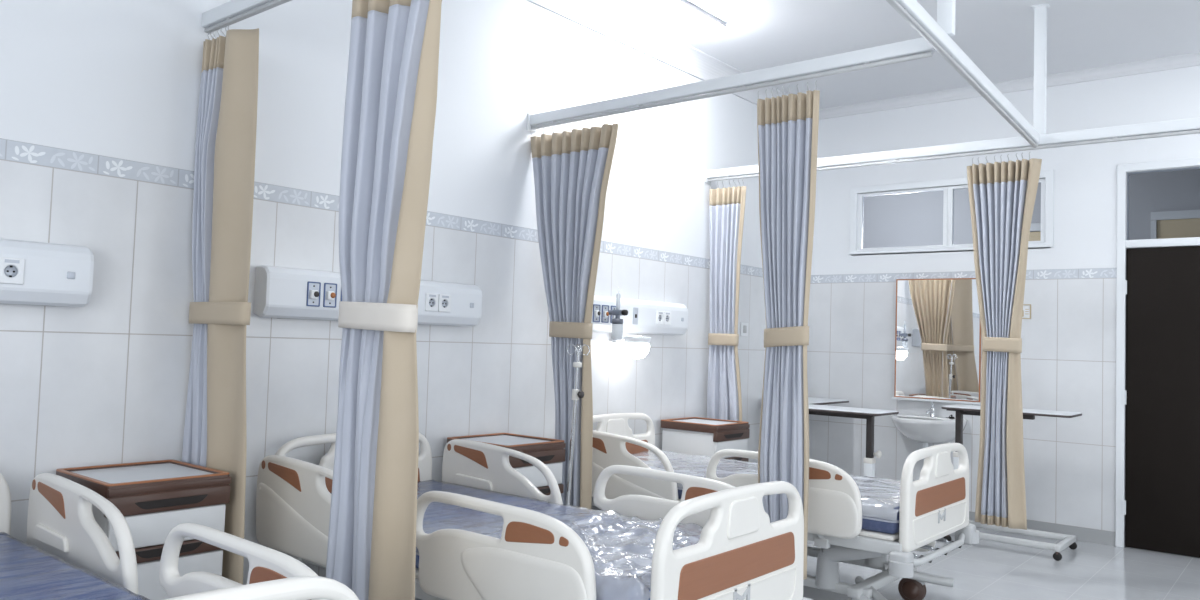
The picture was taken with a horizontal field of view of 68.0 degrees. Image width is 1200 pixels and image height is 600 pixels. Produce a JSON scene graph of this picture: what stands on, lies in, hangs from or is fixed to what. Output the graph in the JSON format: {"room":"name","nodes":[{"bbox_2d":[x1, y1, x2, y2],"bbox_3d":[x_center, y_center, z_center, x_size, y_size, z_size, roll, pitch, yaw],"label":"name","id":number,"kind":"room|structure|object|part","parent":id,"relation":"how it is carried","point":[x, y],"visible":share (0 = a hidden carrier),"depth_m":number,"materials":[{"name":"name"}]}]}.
{"room":"hospital room","nodes":[
{"label":"hospital room","id":0,"kind":"room"},
{"bbox_2d":[0,0,765,584],"bbox_3d":[-1.336,-0.237,4.172,0.150,3.430,9.763,0,-3,39],"label":"wall","id":1,"kind":"structure","parent":0,"point":[99,99],"depth_m":4.05,"materials":[{"name":"tile"}]},
{"bbox_2d":[0,238,93,306],"bbox_3d":[-2.282,-0.119,2.800,0.123,0.226,1.250,0,-3,39],"label":"bedhead service panel","id":2,"kind":"object","parent":1,"relation":"attached to","point":[31,273],"visible":1,"depth_m":3.14,"materials":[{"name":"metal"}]},
{"bbox_2d":[0,257,24,284],"bbox_3d":[-2.022,-0.100,3.052,0.010,0.090,0.080,0,-3,39],"label":"power socket","id":3,"kind":"object","parent":2,"relation":"attached to","point":[12,269],"depth_m":3.05,"materials":[{"name":"white plastic"}]},
{"bbox_2d":[201,0,290,32],"bbox_3d":[-0.693,-1.152,2.908,2.454,0.082,0.042,0,-3,40],"label":"rail","id":4,"kind":"object","parent":1,"relation":"attached to","point":[231,12],"visible":1,"depth_m":3.52,"materials":[{"name":"white metal"}]},
{"bbox_2d":[182,25,258,583],"bbox_3d":[-1.468,0.019,3.487,0.529,2.248,0.111,0,-3,39],"label":"curtain","id":5,"kind":"object","parent":4,"relation":"hanging from","point":[215,432],"visible":0.8,"depth_m":3.45,"materials":[{"name":"beige fabric"}]},
{"bbox_3d":[-1.561,0.078,3.563,0.229,2.021,0.106,0,-3,39],"label":"satin panel","id":6,"kind":"part","parent":5,"relation":"part of","materials":[{"name":"fabric"}]},
{"bbox_2d":[326,0,441,599],"bbox_3d":[-0.699,0.013,2.835,0.242,2.248,0.431,3,-3,-26],"label":"curtain","id":7,"kind":"object","parent":4,"relation":"hanging from","point":[391,97],"visible":1,"depth_m":2.81,"materials":[{"name":"fabric"}]},
{"bbox_2d":[253,265,481,326],"bbox_3d":[-1.055,-0.002,4.299,0.123,0.226,1.250,0,-3,39],"label":"bedhead service panel","id":8,"kind":"object","parent":1,"relation":"attached to","point":[280,292],"visible":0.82,"depth_m":4.01,"materials":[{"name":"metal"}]},
{"bbox_2d":[306,281,320,306],"bbox_3d":[-1.277,-0.026,3.964,0.008,0.110,0.066,0,-3,39],"label":"outlet","id":9,"kind":"object","parent":8,"relation":"attached to","point":[313,288],"depth_m":3.95,"materials":[{"name":"white plastic"}]},
{"bbox_2d":[308,283,319,304],"bbox_3d":[-1.278,-0.026,3.965,0.005,0.100,0.056,0,-3,39],"label":"outlet plate","id":10,"kind":"object","parent":8,"relation":"attached to","point":[313,288],"depth_m":3.95,"materials":[{"name":"white plastic"}]},
{"bbox_2d":[323,283,336,307],"bbox_3d":[-1.223,-0.021,4.030,0.008,0.110,0.066,0,-3,39],"label":"outlet","id":11,"kind":"object","parent":8,"relation":"attached to","point":[329,289],"depth_m":4.02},
{"bbox_2d":[325,284,335,305],"bbox_3d":[-1.224,-0.021,4.030,0.005,0.100,0.056,0,-3,39],"label":"outlet plate","id":12,"kind":"object","parent":8,"relation":"attached to","point":[330,289],"depth_m":4.02,"materials":[{"name":"white plastic"}]},
{"bbox_2d":[425,293,437,311],"bbox_3d":[-0.849,0.012,4.485,0.010,0.090,0.080,0,-3,39],"label":"power socket","id":13,"kind":"object","parent":8,"relation":"attached to","point":[431,299],"depth_m":4.48,"materials":[{"name":"white plastic"}]},
{"bbox_2d":[438,294,450,311],"bbox_3d":[-0.795,0.017,4.551,0.010,0.090,0.080,0,-3,39],"label":"power socket","id":14,"kind":"object","parent":8,"relation":"attached to","point":[444,300],"depth_m":4.55,"materials":[{"name":"white plastic"}]},
{"bbox_2d":[591,296,687,334],"bbox_3d":[0.200,0.106,5.832,0.123,0.226,1.250,0,-3,39],"label":"bedhead service panel","id":15,"kind":"object","parent":1,"relation":"attached to","point":[643,317],"visible":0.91,"depth_m":5.89,"materials":[{"name":"grey plastic"}]},
{"bbox_2d":[593,304,600,321],"bbox_3d":[-0.021,0.082,5.498,0.008,0.110,0.066,0,-3,39],"label":"outlet","id":16,"kind":"object","parent":15,"relation":"attached to","point":[596,307],"depth_m":5.49,"materials":[{"name":"white plastic"}]},
{"bbox_2d":[594,305,599,320],"bbox_3d":[-0.023,0.082,5.499,0.005,0.100,0.056,0,-3,39],"label":"outlet plate","id":17,"kind":"object","parent":15,"relation":"attached to","point":[596,307],"depth_m":5.49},
{"bbox_2d":[601,305,608,322],"bbox_3d":[0.032,0.087,5.564,0.008,0.110,0.066,0,-3,39],"label":"outlet","id":18,"kind":"object","parent":15,"relation":"attached to","point":[604,308],"depth_m":5.55,"materials":[{"name":"white plastic"}]},
{"bbox_2d":[603,306,607,321],"bbox_3d":[0.031,0.087,5.564,0.005,0.100,0.056,0,-3,39],"label":"outlet plate","id":19,"kind":"object","parent":15,"relation":"attached to","point":[605,308],"depth_m":5.56,"materials":[{"name":"white plastic"}]},
{"bbox_2d":[608,288,627,339],"bbox_3d":[0.113,0.087,5.530,0.135,0.328,0.072,0,-3,39],"label":"oxygen flowmeter","id":20,"kind":"object","parent":15,"relation":"attached to","point":[617,323],"visible":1,"depth_m":5.50,"materials":[{"name":"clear plastic"}]},
{"bbox_2d":[612,324,622,339],"bbox_3d":[0.107,0.200,5.526,0.068,0.101,0.068,0,-3,39],"label":"bottle","id":21,"kind":"object","parent":20,"relation":"on","point":[617,329],"depth_m":5.50,"materials":[{"name":"clear plastic"}]},
{"bbox_3d":[0.154,0.078,5.497,0.030,0.037,0.038,0,-3,39],"label":"knob","id":22,"kind":"part","parent":20,"relation":"part of","materials":[{"name":"black plastic"}]},
{"bbox_2d":[612,336,650,358],"bbox_3d":[0.207,0.303,5.702,0.258,0.149,0.176,0,-3,39],"label":"reading lamp","id":23,"kind":"object","parent":15,"relation":"attached to","point":[637,347],"visible":0.89,"depth_m":5.62,"materials":[{"name":"white plastic"}]},
{"bbox_3d":[0.240,0.280,5.677,0.176,0.094,0.176,0,-3,39],"label":"lamp shade","id":24,"kind":"part","parent":23,"relation":"part of","materials":[{"name":"white plastic"}]},
{"bbox_3d":[0.239,0.303,5.676,0.156,0.149,0.156,0,-3,39],"label":"bulb","id":25,"kind":"part","parent":23,"relation":"part of","materials":[{"name":"white"}]},
{"bbox_2d":[633,307,637,324],"bbox_3d":[0.231,0.105,5.808,0.006,0.110,0.052,0,-3,39],"label":"light switch","id":26,"kind":"object","parent":15,"relation":"attached to","point":[635,309],"depth_m":5.80,"materials":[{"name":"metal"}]},
{"bbox_2d":[656,311,663,324],"bbox_3d":[0.406,0.120,6.019,0.010,0.090,0.080,0,-3,39],"label":"power socket","id":27,"kind":"object","parent":15,"relation":"attached to","point":[659,314],"depth_m":6.02,"materials":[{"name":"white plastic"}]},
{"bbox_2d":[664,311,670,324],"bbox_3d":[0.460,0.125,6.084,0.010,0.090,0.080,0,-3,39],"label":"power socket","id":28,"kind":"object","parent":15,"relation":"attached to","point":[667,314],"depth_m":6.09,"materials":[{"name":"white plastic"}]},
{"bbox_2d":[527,0,787,104],"bbox_3d":[-1.128,-1.878,4.218,0.130,0.135,9.613,0,-3,39],"label":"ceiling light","id":29,"kind":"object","parent":1,"relation":"attached to","point":[598,16],"depth_m":5.99,"materials":[{"name":"paint"}]},
{"bbox_2d":[527,37,935,131],"bbox_3d":[0.489,-1.042,4.436,2.350,0.100,0.070,0,-3,41],"label":"rail","id":30,"kind":"object","parent":1,"relation":"attached to","point":[918,48],"visible":0.9,"depth_m":4.24,"materials":[{"name":"white metal"}]},
{"bbox_2d":[530,115,618,508],"bbox_3d":[-0.182,0.128,4.951,0.655,2.248,0.134,0,-3,39],"label":"curtain","id":31,"kind":"object","parent":30,"relation":"hanging from","point":[571,170],"visible":0.78,"depth_m":4.89,"materials":[{"name":"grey fabric"}]},
{"bbox_2d":[757,81,819,579],"bbox_3d":[0.839,0.121,4.100,0.322,2.248,0.096,0,-3,31],"label":"curtain","id":32,"kind":"object","parent":30,"relation":"hanging from","point":[787,126],"visible":0.88,"depth_m":4.08,"materials":[{"name":"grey fabric"}]},
{"bbox_3d":[0.838,0.180,4.105,0.288,2.020,0.086,0,-3,39],"label":"satin panel","id":33,"kind":"part","parent":32,"relation":"part of","materials":[{"name":"blue fabric"}]},
{"bbox_2d":[740,322,747,335],"bbox_3d":[1.149,0.233,7.078,0.014,0.110,0.110,0,-3,39],"label":"switch plate","id":34,"kind":"object","parent":1,"relation":"attached to","point":[743,325],"visible":1,"depth_m":7.06,"materials":[{"name":"grey plastic"}]},
{"bbox_2d":[705,117,1199,183],"bbox_3d":[2.777,-0.936,5.139,5.002,0.100,0.070,0,-3,38],"label":"rail","id":35,"kind":"object","parent":1,"relation":"attached to","point":[1185,125],"visible":0.91,"depth_m":5.41,"materials":[{"name":"white metal"}]},
{"bbox_2d":[707,179,745,420],"bbox_3d":[0.926,0.237,6.538,0.324,2.248,0.150,0,-3,28],"label":"curtain","id":36,"kind":"object","parent":35,"relation":"hanging from","point":[726,205],"visible":0.71,"depth_m":6.52,"materials":[{"name":"grey fabric"}]},
{"bbox_2d":[967,152,1041,529],"bbox_3d":[2.450,0.234,5.414,0.437,2.248,0.157,0,-3,39],"label":"curtain","id":37,"kind":"object","parent":35,"relation":"hanging from","point":[1002,196],"visible":1,"depth_m":5.37,"materials":[{"name":"grey fabric"}]},
{"bbox_3d":[2.438,0.293,5.422,0.312,2.021,0.146,0,-3,39],"label":"satin panel","id":38,"kind":"part","parent":37,"relation":"part of","materials":[{"name":"blue fabric"}]},
{"bbox_2d":[415,527,1199,599],"bbox_3d":[1.571,1.578,3.173,5.900,0.100,12.100,0,-3,39],"label":"floor","id":39,"kind":"structure","parent":0,"point":[987,569],"depth_m":5.39,"materials":[{"name":"tile"}]},
{"bbox_2d":[56,460,230,599],"bbox_3d":[-1.682,1.025,3.236,0.466,0.800,0.430,0,-3,39],"label":"base cabinet","id":40,"kind":"object","parent":39,"relation":"on","point":[153,497],"visible":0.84,"depth_m":3.13,"materials":[{"name":"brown wood"}]},
{"bbox_3d":[-1.512,0.794,3.113,0.026,0.113,0.406,0,-3,39],"label":"panel","id":41,"kind":"part","parent":40,"relation":"part of","materials":[{"name":"white wood"}]},
{"bbox_3d":[-1.505,0.688,3.115,0.034,0.096,0.426,0,-3,39],"label":"drawer","id":42,"kind":"part","parent":40,"relation":"part of","materials":[{"name":"wood"}]},
{"bbox_3d":[-1.522,1.106,3.099,0.026,0.407,0.406,0,-3,39],"label":"door","id":43,"kind":"part","parent":40,"relation":"part of","materials":[{"name":"white wood"}]},
{"bbox_2d":[0,473,358,599],"bbox_3d":[-1.528,0.940,2.068,2.106,0.873,1.063,0,-3,39],"label":"hospital bed","id":44,"kind":"object","parent":39,"relation":"on","point":[61,522],"visible":0.91,"depth_m":2.59,"materials":[{"name":"plastic"}]},
{"bbox_3d":[-2.318,0.735,2.729,0.050,0.454,0.898,0,-3,39],"label":"headboard","id":45,"kind":"part","parent":44,"relation":"part of","materials":[{"name":"plastic"}]},
{"bbox_2d":[0,532,149,599],"bbox_3d":[-1.541,0.820,2.087,1.970,0.135,0.882,0,-3,39],"label":"mattress","id":46,"kind":"object","parent":44,"relation":"on","point":[27,572],"visible":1,"depth_m":2.49,"materials":[{"name":"blue fabric"}]},
{"bbox_3d":[-1.665,0.782,2.837,0.815,0.388,0.061,0,-3,39],"label":"rail","id":47,"kind":"part","parent":44,"relation":"part of","materials":[{"name":"plastic"}]},
{"bbox_3d":[-0.887,0.773,2.209,0.834,0.352,0.049,0,-3,39],"label":"rail","id":48,"kind":"part","parent":44,"relation":"part of","materials":[{"name":"plastic"}]},
{"bbox_3d":[-0.749,0.726,1.446,0.052,0.454,0.898,0,-3,39],"label":"footboard","id":49,"kind":"part","parent":44,"relation":"part of","materials":[{"name":"plastic"}]},
{"bbox_2d":[447,433,565,494],"bbox_3d":[-0.504,1.128,4.646,0.466,0.800,0.430,0,-3,39],"label":"base cabinet","id":50,"kind":"object","parent":39,"relation":"on","point":[551,452],"visible":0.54,"depth_m":4.59,"materials":[{"name":"brown wood"}]},
{"bbox_3d":[-0.328,0.791,4.526,0.034,0.096,0.426,0,-3,39],"label":"drawer","id":51,"kind":"part","parent":50,"relation":"part of","materials":[{"name":"brown wood"}]},
{"bbox_3d":[-0.334,0.897,4.523,0.026,0.113,0.406,0,-3,39],"label":"panel","id":52,"kind":"part","parent":50,"relation":"part of","materials":[{"name":"white wood"}]},
{"bbox_2d":[256,433,812,599],"bbox_3d":[-0.341,1.042,3.464,2.106,0.873,1.063,0,-3,39],"label":"hospital bed","id":53,"kind":"object","parent":39,"relation":"on","point":[738,554],"visible":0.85,"depth_m":2.94,"materials":[{"name":"plastic"}]},
{"bbox_3d":[-1.109,0.829,3.461,0.815,0.388,0.061,0,-3,39],"label":"rail","id":54,"kind":"part","parent":53,"relation":"part of","materials":[{"name":"plastic"}]},
{"bbox_3d":[-1.232,1.010,3.594,0.078,0.123,0.088,0,-3,39],"label":"hinge arm","id":55,"kind":"part","parent":53,"relation":"part of","materials":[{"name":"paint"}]},
{"bbox_3d":[-1.130,0.838,4.124,0.050,0.454,0.898,0,-3,39],"label":"headboard","id":56,"kind":"part","parent":53,"relation":"part of","materials":[{"name":"plastic"}]},
{"bbox_3d":[-0.355,1.047,3.475,2.020,0.065,0.914,0,-3,39],"label":"bed frame","id":57,"kind":"part","parent":53,"relation":"part of","materials":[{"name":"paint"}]},
{"bbox_3d":[-1.117,0.852,4.112,0.006,0.115,0.723,0,-3,39],"label":"wood panel","id":58,"kind":"part","parent":53,"relation":"part of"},
{"bbox_3d":[-0.477,0.885,4.233,0.815,0.388,0.061,0,-3,39],"label":"rail","id":59,"kind":"part","parent":53,"relation":"part of","materials":[{"name":"plastic"}]},
{"bbox_3d":[-0.339,0.819,2.824,0.834,0.352,0.049,0,-3,39],"label":"rail","id":60,"kind":"part","parent":53,"relation":"part of","materials":[{"name":"plastic"}]},
{"bbox_2d":[331,480,702,599],"bbox_3d":[-0.357,0.910,3.479,1.984,0.160,0.919,0,-3,39],"label":"mattress","id":61,"kind":"object","parent":53,"relation":"on","point":[620,547],"visible":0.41,"depth_m":3.36,"materials":[{"name":"plastic"}]},
{"bbox_3d":[0.300,0.875,3.605,0.834,0.352,0.049,0,-3,39],"label":"rail","id":62,"kind":"part","parent":53,"relation":"part of","materials":[{"name":"plastic"}]},
{"bbox_3d":[0.438,0.828,2.842,0.052,0.454,0.898,0,-3,39],"label":"footboard","id":63,"kind":"part","parent":53,"relation":"part of","materials":[{"name":"plastic"}]},
{"bbox_3d":[0.452,0.843,2.829,0.006,0.115,0.723,0,-3,39],"label":"wood panel","id":64,"kind":"part","parent":53,"relation":"part of","materials":[{"name":"brown wood"}]},
{"bbox_2d":[566,344,589,504],"bbox_3d":[-0.174,0.887,4.716,0.233,1.310,0.132,0,-3,39],"label":"pole","id":65,"kind":"object","parent":39,"relation":"on","point":[576,394],"visible":0.47,"depth_m":4.69,"materials":[{"name":"metal"}]},
{"bbox_3d":[-0.105,0.497,4.682,0.032,0.041,0.042,0,-3,39],"label":"clamp knob","id":66,"kind":"part","parent":65,"relation":"part of","materials":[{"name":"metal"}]},
{"bbox_2d":[661,417,749,461],"bbox_3d":[0.716,1.236,6.137,0.466,0.800,0.430,0,-3,39],"label":"base cabinet","id":67,"kind":"object","parent":39,"relation":"on","point":[689,435],"visible":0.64,"depth_m":6.01,"materials":[{"name":"white wood"}]},
{"bbox_3d":[0.886,1.005,6.015,0.026,0.113,0.406,0,-3,39],"label":"panel","id":68,"kind":"part","parent":67,"relation":"part of","materials":[{"name":"white wood"}]},
{"bbox_3d":[0.892,0.899,6.017,0.034,0.096,0.426,0,-3,39],"label":"drawer","id":69,"kind":"part","parent":67,"relation":"part of","materials":[{"name":"brown wood"}]},
{"bbox_2d":[591,413,978,599],"bbox_3d":[0.868,1.150,4.957,2.106,0.873,1.063,0,-3,39],"label":"hospital bed","id":70,"kind":"object","parent":39,"relation":"on","point":[934,506],"visible":0.59,"depth_m":4.30,"materials":[{"name":"plastic"}]},
{"bbox_3d":[0.079,0.946,5.618,0.050,0.454,0.898,0,-3,39],"label":"headboard","id":71,"kind":"part","parent":70,"relation":"part of","materials":[{"name":"plastic"}]},
{"bbox_3d":[0.101,0.937,4.955,0.815,0.388,0.061,0,-3,39],"label":"rail","id":72,"kind":"part","parent":70,"relation":"part of","materials":[{"name":"plastic"}]},
{"bbox_3d":[0.093,0.960,5.606,0.006,0.115,0.723,0,-3,39],"label":"wood panel","id":73,"kind":"part","parent":70,"relation":"part of","materials":[{"name":"brown wood"}]},
{"bbox_3d":[0.854,1.155,4.969,2.020,0.065,0.914,0,-3,39],"label":"bed frame","id":74,"kind":"part","parent":70,"relation":"part of","materials":[{"name":"paint"}]},
{"bbox_2d":[632,450,900,533],"bbox_3d":[0.856,1.029,4.977,1.970,0.138,0.884,0,-3,39],"label":"mattress","id":75,"kind":"object","parent":70,"relation":"on","point":[880,497],"visible":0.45,"depth_m":4.77,"materials":[{"name":"fabric"}]},
{"bbox_3d":[0.871,0.927,4.317,0.834,0.352,0.049,0,-3,39],"label":"rail","id":76,"kind":"part","parent":70,"relation":"part of","materials":[{"name":"plastic"}]},
{"bbox_3d":[1.046,1.112,4.214,0.078,0.123,0.088,0,-3,39],"label":"hinge arm","id":77,"kind":"part","parent":70,"relation":"part of","materials":[{"name":"paint"}]},
{"bbox_3d":[0.884,1.424,4.925,1.879,0.098,0.760,0,-3,39],"label":"frame","id":78,"kind":"part","parent":70,"relation":"part of","materials":[{"name":"paint"}]},
{"bbox_3d":[1.503,1.203,5.088,0.834,0.352,0.049,0,-3,39],"label":"rail","id":79,"kind":"part","parent":70,"relation":"part of","materials":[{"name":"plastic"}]},
{"bbox_3d":[1.647,0.936,4.335,0.052,0.454,0.898,0,-3,39],"label":"footboard","id":80,"kind":"part","parent":70,"relation":"part of","materials":[{"name":"plastic"}]},
{"bbox_3d":[1.662,0.951,4.322,0.006,0.115,0.723,0,-3,39],"label":"wood panel","id":81,"kind":"part","parent":70,"relation":"part of","materials":[{"name":"brown wood"}]},
{"bbox_2d":[808,397,848,404],"bbox_3d":[1.685,1.272,7.302,0.480,0.899,0.810,0,-3,39],"label":"table","id":82,"kind":"object","parent":39,"relation":"on","point":[816,401],"visible":0.1,"depth_m":7.30,"materials":[{"name":"laminate"}]},
{"bbox_2d":[808,404,898,476],"bbox_3d":[1.670,1.232,6.444,0.866,0.899,0.480,0,-3,39],"label":"table","id":83,"kind":"object","parent":39,"relation":"on","point":[869,461],"visible":0.28,"depth_m":6.25,"materials":[{"name":"laminate"}]},
{"bbox_3d":[1.919,1.102,6.249,0.112,0.098,0.080,0,-3,39],"label":"height knob","id":84,"kind":"part","parent":83,"relation":"part of","materials":[{"name":"plastic"}]},
{"bbox_2d":[941,404,1081,560],"bbox_3d":[2.853,1.236,6.200,0.845,0.944,0.480,0,-3,39],"label":"table","id":85,"kind":"object","parent":39,"relation":"on","point":[1067,540],"visible":0.69,"depth_m":6.14,"materials":[{"name":"metal"}]},
{"bbox_2d":[600,0,1199,108],"bbox_3d":[0.993,-2.008,2.491,5.900,0.100,9.913,0,-3,39],"label":"ceiling","id":86,"kind":"structure","parent":0,"point":[997,36],"depth_m":5.91,"materials":[{"name":"paint"}]},
{"bbox_2d":[643,0,725,37],"bbox_3d":[0.531,-1.786,5.589,0.180,0.085,0.720,0,-3,39],"label":"ceiling lamp","id":87,"kind":"object","parent":86,"relation":"attached to","point":[683,13],"visible":1,"depth_m":5.54,"materials":[{"name":"white plastic"}]},
{"bbox_2d":[937,0,955,35],"bbox_3d":[1.443,-1.489,3.695,0.090,0.795,0.064,0,-3,39],"label":"post","id":88,"kind":"object","parent":86,"relation":"hanging from","point":[945,8],"visible":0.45,"depth_m":3.66,"materials":[{"name":"white metal"}]},
{"bbox_2d":[1032,3,1049,134],"bbox_3d":[2.646,-1.374,5.343,0.090,0.795,0.064,0,-3,39],"label":"post","id":89,"kind":"object","parent":86,"relation":"hanging from","point":[1040,11],"visible":0.83,"depth_m":5.33,"materials":[{"name":"white metal"}]},
{"bbox_2d":[886,0,1038,146],"bbox_3d":[0.687,-1.119,2.666,0.042,0.082,6.405,0,-3,36],"label":"rail","id":90,"kind":"object","parent":89,"relation":"hanging from","point":[911,11],"visible":1,"depth_m":3.84,"materials":[{"name":"white metal"}]},
{"bbox_3d":[2.658,-1.768,5.361,0.090,0.006,0.064,0,-3,39],"label":"ceiling plate","id":91,"kind":"part","parent":89,"relation":"part of","materials":[{"name":"white metal"}]},
{"bbox_2d":[807,65,1199,531],"bbox_3d":[4.023,0.028,6.181,5.900,3.430,0.150,0,-3,39],"label":"wall","id":92,"kind":"structure","parent":0,"point":[1068,355],"depth_m":6.68,"materials":[{"name":"tile"}]},
{"bbox_2d":[891,402,967,459],"bbox_3d":[2.518,1.048,6.964,0.570,0.501,0.437,0,-3,39],"label":"basin","id":93,"kind":"object","parent":92,"relation":"attached to","point":[925,429],"visible":0.85,"depth_m":6.87,"materials":[{"name":"white ceramic"}]},
{"bbox_3d":[2.517,1.025,6.963,0.570,0.205,0.432,0,-3,39],"label":"bowl","id":94,"kind":"part","parent":93,"relation":"part of","materials":[{"name":"white ceramic"}]},
{"bbox_2d":[926,402,934,416],"bbox_3d":[2.615,0.866,7.036,0.044,0.126,0.145,0,-3,39],"label":"tap","id":95,"kind":"object","parent":93,"relation":"on","point":[932,410],"depth_m":7.05,"materials":[{"name":"silver metal"}]},
{"bbox_2d":[891,278,980,404],"bbox_3d":[2.687,0.319,7.103,0.680,0.984,0.067,0,-3,36],"label":"mirror","id":96,"kind":"object","parent":92,"relation":"attached to","point":[938,326],"visible":0.86,"depth_m":7.11,"materials":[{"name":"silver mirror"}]},
{"bbox_2d":[849,170,1053,255],"bbox_3d":[2.802,-0.675,7.190,1.600,0.590,0.114,0,-3,39],"label":"window","id":97,"kind":"structure","parent":92,"relation":"in","point":[857,194],"depth_m":7.17,"materials":[{"name":"white metal"}]},
{"bbox_2d":[819,52,1199,119],"bbox_3d":[4.007,-1.653,6.174,5.600,0.075,0.070,0,-3,39],"label":"trim","id":98,"kind":"structure","parent":92,"relation":"attached to","point":[1190,59],"depth_m":6.79,"materials":[{"name":"paint"}]},
{"bbox_2d":[1022,304,1030,318],"bbox_3d":[3.196,0.088,6.749,0.140,0.110,0.012,0,-3,39],"label":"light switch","id":99,"kind":"object","parent":92,"relation":"attached to","point":[1026,314],"visible":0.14,"depth_m":6.72,"materials":[{"name":"beige plastic"}]},
{"bbox_2d":[969,512,1114,545],"bbox_3d":[2.695,1.694,7.045,2.435,0.098,0.008,0,-3,39],"label":"baseboard","id":100,"kind":"structure","parent":92,"relation":"attached to","point":[1082,534],"depth_m":6.42,"materials":[{"name":"tile"}]},
{"bbox_2d":[1115,157,1199,557],"bbox_3d":[4.115,0.383,6.055,1.030,2.715,0.149,0,-3,39],"label":"door","id":101,"kind":"structure","parent":92,"relation":"in","point":[1157,485],"depth_m":6.17,"materials":[{"name":"black wood"}]},
{"bbox_2d":[863,169,1199,247],"bbox_3d":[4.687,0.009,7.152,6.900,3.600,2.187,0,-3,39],"label":"window pane","id":102,"kind":"structure","parent":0,"point":[907,219],"depth_m":9.23,"materials":[{"name":"glass"}]},
{"bbox_2d":[1029,218,1199,240],"bbox_3d":[5.210,-0.430,7.952,3.000,0.585,0.040,0,-3,39],"label":"trim","id":103,"kind":"structure","parent":102,"relation":"attached to","point":[1177,228],"depth_m":7.98,"materials":[{"name":"beige paint"}]},
{"bbox_2d":[1030,209,1199,238],"bbox_3d":[5.231,-0.688,7.940,3.150,1.100,0.060,0,-3,39],"label":"trim","id":104,"kind":"structure","parent":102,"relation":"attached to","point":[1183,214],"depth_m":8.02,"materials":[{"name":"paint"}]}
]}

